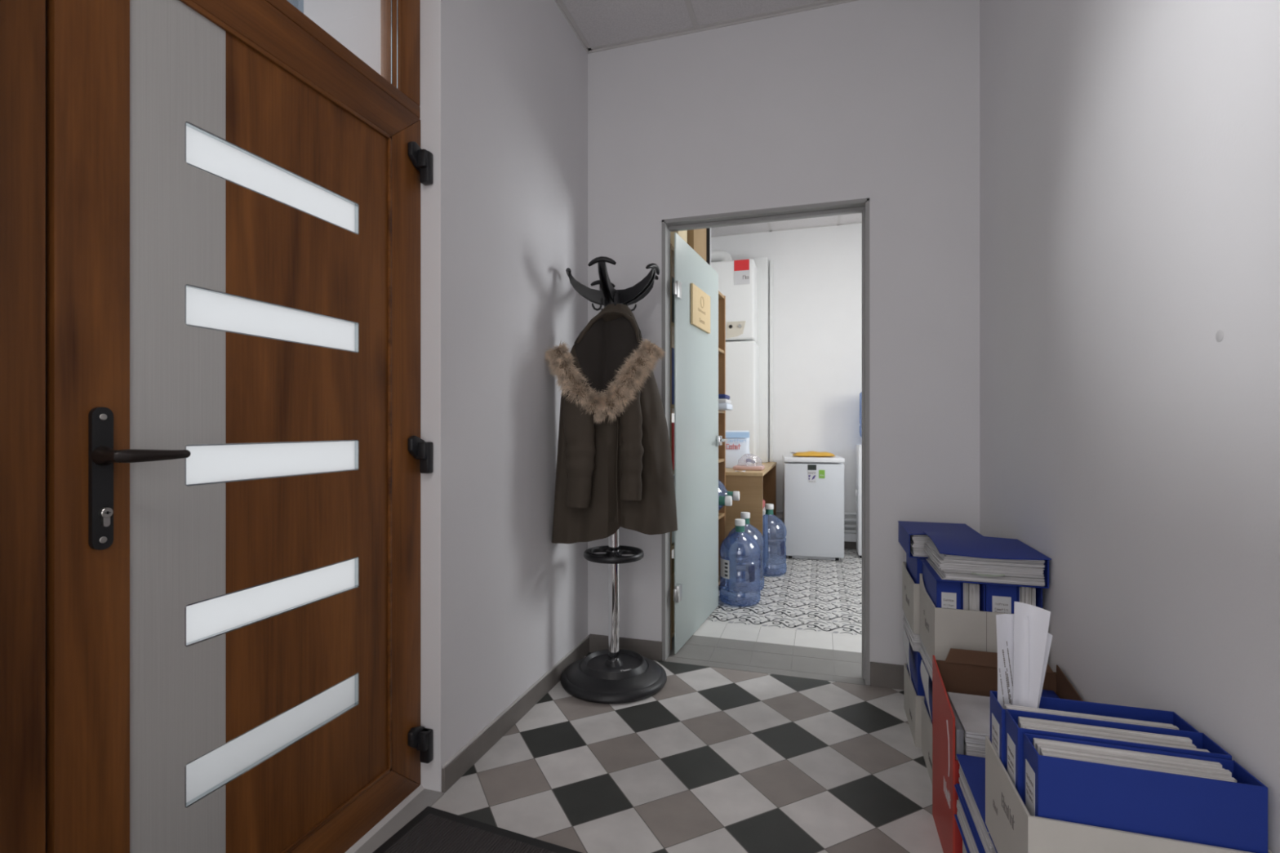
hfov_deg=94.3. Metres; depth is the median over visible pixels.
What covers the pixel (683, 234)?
cardboard box
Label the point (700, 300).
door sign
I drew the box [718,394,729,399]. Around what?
packet
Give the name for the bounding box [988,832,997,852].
ring binder
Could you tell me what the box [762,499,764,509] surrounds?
bag
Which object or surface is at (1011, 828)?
box
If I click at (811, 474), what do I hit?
magnet
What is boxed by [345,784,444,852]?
trim
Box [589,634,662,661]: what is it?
baseboard
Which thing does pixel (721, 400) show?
packet
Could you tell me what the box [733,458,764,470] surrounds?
food tray
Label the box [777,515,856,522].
pipe
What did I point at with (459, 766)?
baseboard
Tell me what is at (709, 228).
board
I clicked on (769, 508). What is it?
water bottle
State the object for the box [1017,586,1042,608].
ring binder
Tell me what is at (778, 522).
pipe
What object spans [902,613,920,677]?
paper stack
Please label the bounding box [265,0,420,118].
window
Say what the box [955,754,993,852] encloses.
ring binder
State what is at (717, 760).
floor
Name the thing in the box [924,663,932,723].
ring binder
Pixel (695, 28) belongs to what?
trim
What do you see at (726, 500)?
water bottle
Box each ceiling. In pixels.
[562,0,824,47]
[711,213,862,235]
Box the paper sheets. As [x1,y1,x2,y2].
[995,601,1053,709]
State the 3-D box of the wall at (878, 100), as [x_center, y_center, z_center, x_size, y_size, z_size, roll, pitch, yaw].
[0.576,-0.417,2.700,1.705,3.035,0.100,0,0,17]
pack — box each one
[671,531,674,543]
[725,431,751,467]
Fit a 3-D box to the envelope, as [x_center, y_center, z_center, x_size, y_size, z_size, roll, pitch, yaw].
[1.458,0.233,5.037,0.367,0.048,0.222,0,0,12]
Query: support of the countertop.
on the fridge
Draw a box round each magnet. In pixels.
[808,464,816,470]
[808,471,816,482]
[818,470,824,478]
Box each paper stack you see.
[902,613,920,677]
[919,637,932,719]
[946,692,990,758]
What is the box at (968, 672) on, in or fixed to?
on the floor
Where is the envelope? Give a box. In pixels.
[790,451,835,457]
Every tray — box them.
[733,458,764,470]
[902,561,919,634]
[903,662,924,747]
[921,698,932,783]
[962,840,967,852]
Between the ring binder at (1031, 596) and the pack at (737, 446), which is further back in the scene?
the pack at (737, 446)
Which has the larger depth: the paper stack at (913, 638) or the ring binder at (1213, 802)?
the paper stack at (913, 638)
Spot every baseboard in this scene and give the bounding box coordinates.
[441,635,589,793]
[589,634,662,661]
[776,536,856,549]
[870,662,903,689]
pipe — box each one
[777,509,856,515]
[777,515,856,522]
[777,521,856,528]
[777,526,856,533]
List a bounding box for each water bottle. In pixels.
[718,495,732,506]
[720,518,755,582]
[727,491,739,501]
[740,511,760,570]
[762,506,768,567]
[764,503,784,555]
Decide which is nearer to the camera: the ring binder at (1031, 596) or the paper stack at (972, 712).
the paper stack at (972, 712)
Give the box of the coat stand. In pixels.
[560,256,666,703]
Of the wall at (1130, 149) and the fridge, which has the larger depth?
the fridge
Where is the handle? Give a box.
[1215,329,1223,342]
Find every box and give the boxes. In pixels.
[670,230,687,247]
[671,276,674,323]
[687,228,706,261]
[919,573,1008,662]
[932,648,1083,852]
[985,736,1272,852]
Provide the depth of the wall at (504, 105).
2.06 m
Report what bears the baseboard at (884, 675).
attached to the wall at (878, 100)
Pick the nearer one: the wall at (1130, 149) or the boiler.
the wall at (1130, 149)
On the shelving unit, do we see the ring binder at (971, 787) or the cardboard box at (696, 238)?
the cardboard box at (696, 238)
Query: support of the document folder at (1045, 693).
in the box at (968, 672)
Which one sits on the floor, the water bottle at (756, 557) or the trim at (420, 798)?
the water bottle at (756, 557)
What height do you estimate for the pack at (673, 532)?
0.194 m
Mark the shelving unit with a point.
(722, 299)
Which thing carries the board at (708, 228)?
on the shelving unit
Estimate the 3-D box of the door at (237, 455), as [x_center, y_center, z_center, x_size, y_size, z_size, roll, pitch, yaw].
[-0.800,0.069,1.365,0.133,2.038,0.909,0,0,17]
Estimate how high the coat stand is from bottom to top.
1.780 m
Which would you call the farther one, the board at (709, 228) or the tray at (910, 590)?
the board at (709, 228)
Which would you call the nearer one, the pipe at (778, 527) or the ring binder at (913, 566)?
the ring binder at (913, 566)
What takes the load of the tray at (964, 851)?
on the floor
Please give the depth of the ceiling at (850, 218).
5.37 m
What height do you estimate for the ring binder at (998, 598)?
0.252 m
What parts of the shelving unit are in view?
panel, shelf, shelf, shelf, shelf, shelf, shelf, panel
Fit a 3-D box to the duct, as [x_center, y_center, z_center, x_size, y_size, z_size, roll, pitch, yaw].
[1.222,-0.606,5.519,0.033,1.868,0.040,0,0,17]
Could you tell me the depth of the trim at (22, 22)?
0.90 m
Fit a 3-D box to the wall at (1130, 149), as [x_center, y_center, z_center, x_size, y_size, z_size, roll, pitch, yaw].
[0.791,-0.417,0.229,0.150,3.035,4.700,0,0,17]
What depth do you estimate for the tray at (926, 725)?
1.91 m
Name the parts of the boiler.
casing, control panel, casing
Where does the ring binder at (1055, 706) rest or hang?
in the box at (1011, 828)
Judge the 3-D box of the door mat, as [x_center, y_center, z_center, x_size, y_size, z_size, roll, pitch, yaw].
[-0.308,1.091,1.248,0.900,0.009,0.620,0,0,22]
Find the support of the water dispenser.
on the floor
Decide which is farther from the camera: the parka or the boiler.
the boiler
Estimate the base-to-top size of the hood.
0.388 m
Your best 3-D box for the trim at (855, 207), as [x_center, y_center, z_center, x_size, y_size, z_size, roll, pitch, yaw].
[0.552,0.069,2.698,0.892,2.062,0.087,0,0,17]
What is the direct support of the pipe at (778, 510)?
attached to the wall at (817, 271)
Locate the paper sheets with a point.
(1024, 640)
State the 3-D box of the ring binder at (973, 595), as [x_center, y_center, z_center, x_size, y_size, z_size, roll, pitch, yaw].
[1.009,0.581,1.851,0.060,0.250,0.255,0,0,17]
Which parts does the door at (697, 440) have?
lever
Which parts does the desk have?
panel, panel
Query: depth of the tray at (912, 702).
2.09 m
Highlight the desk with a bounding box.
[725,462,776,580]
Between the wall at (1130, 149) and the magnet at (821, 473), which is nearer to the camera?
the wall at (1130, 149)
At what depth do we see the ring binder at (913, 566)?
2.09 m
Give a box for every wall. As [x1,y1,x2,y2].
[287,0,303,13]
[303,0,587,791]
[587,0,979,684]
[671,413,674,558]
[711,222,862,536]
[979,0,1279,852]
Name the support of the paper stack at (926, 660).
on the ring binder
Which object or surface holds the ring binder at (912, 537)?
on the ring binder
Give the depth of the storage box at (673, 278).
3.02 m
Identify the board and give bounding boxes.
[706,227,709,264]
[709,227,711,266]
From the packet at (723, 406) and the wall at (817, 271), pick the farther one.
the wall at (817, 271)
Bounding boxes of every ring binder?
[897,520,982,558]
[906,553,928,583]
[906,636,924,696]
[920,531,1051,588]
[922,562,961,609]
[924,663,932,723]
[954,784,982,852]
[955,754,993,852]
[961,582,985,611]
[985,584,1017,613]
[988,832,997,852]
[990,690,1198,768]
[1005,708,1231,802]
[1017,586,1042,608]
[1023,733,1267,852]
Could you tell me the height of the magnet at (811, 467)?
0.044 m
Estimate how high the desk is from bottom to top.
0.770 m
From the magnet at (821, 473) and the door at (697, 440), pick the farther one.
the magnet at (821, 473)
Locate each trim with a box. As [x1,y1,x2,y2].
[0,0,45,852]
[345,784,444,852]
[554,0,857,53]
[664,200,866,684]
[711,214,862,236]
[777,529,856,542]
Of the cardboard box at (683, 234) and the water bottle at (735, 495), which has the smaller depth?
the cardboard box at (683, 234)
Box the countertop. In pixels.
[782,454,844,462]
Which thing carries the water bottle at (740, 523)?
on the floor
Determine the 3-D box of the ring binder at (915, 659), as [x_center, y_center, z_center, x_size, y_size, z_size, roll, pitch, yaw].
[1.033,0.936,2.154,0.083,0.318,0.262,0,0,17]
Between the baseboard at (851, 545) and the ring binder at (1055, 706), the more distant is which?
the baseboard at (851, 545)
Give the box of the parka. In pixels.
[544,303,677,543]
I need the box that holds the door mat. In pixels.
[372,806,581,852]
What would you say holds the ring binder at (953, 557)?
on the ring binder at (998, 598)
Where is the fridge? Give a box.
[782,454,844,560]
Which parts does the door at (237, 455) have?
handle plate, lever, glass pane, glass pane, glass pane, glass pane, glass pane, pane frame, pane frame, pane frame, pane frame, pane frame, rail, wood panel, rail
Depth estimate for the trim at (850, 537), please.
5.29 m
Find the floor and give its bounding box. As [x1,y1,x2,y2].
[431,544,943,852]
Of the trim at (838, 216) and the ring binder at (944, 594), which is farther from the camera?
the trim at (838, 216)
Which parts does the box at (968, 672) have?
panel, panel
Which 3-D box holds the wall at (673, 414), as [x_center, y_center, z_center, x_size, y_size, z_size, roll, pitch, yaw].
[0.188,-0.412,4.418,0.120,3.025,2.959,0,0,17]
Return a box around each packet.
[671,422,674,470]
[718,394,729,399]
[718,398,731,404]
[718,403,732,410]
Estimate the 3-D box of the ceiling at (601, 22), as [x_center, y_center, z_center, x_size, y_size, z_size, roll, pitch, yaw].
[-0.103,-1.865,0.476,1.805,0.060,4.650,0,0,17]
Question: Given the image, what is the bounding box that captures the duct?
[769,260,773,462]
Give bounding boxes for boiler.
[711,249,768,464]
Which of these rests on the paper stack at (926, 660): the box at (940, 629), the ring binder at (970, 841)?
the box at (940, 629)
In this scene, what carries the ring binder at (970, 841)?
on the tray at (964, 851)
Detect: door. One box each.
[45,0,432,852]
[673,232,728,653]
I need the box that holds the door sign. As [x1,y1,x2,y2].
[690,283,710,333]
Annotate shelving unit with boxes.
[670,243,725,650]
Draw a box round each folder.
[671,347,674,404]
[1040,689,1059,698]
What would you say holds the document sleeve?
in the box at (968, 672)
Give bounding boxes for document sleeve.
[951,705,964,759]
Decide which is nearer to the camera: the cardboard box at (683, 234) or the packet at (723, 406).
the cardboard box at (683, 234)
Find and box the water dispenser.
[855,444,862,558]
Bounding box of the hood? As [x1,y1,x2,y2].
[573,310,642,393]
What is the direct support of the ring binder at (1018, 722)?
in the box at (1011, 828)

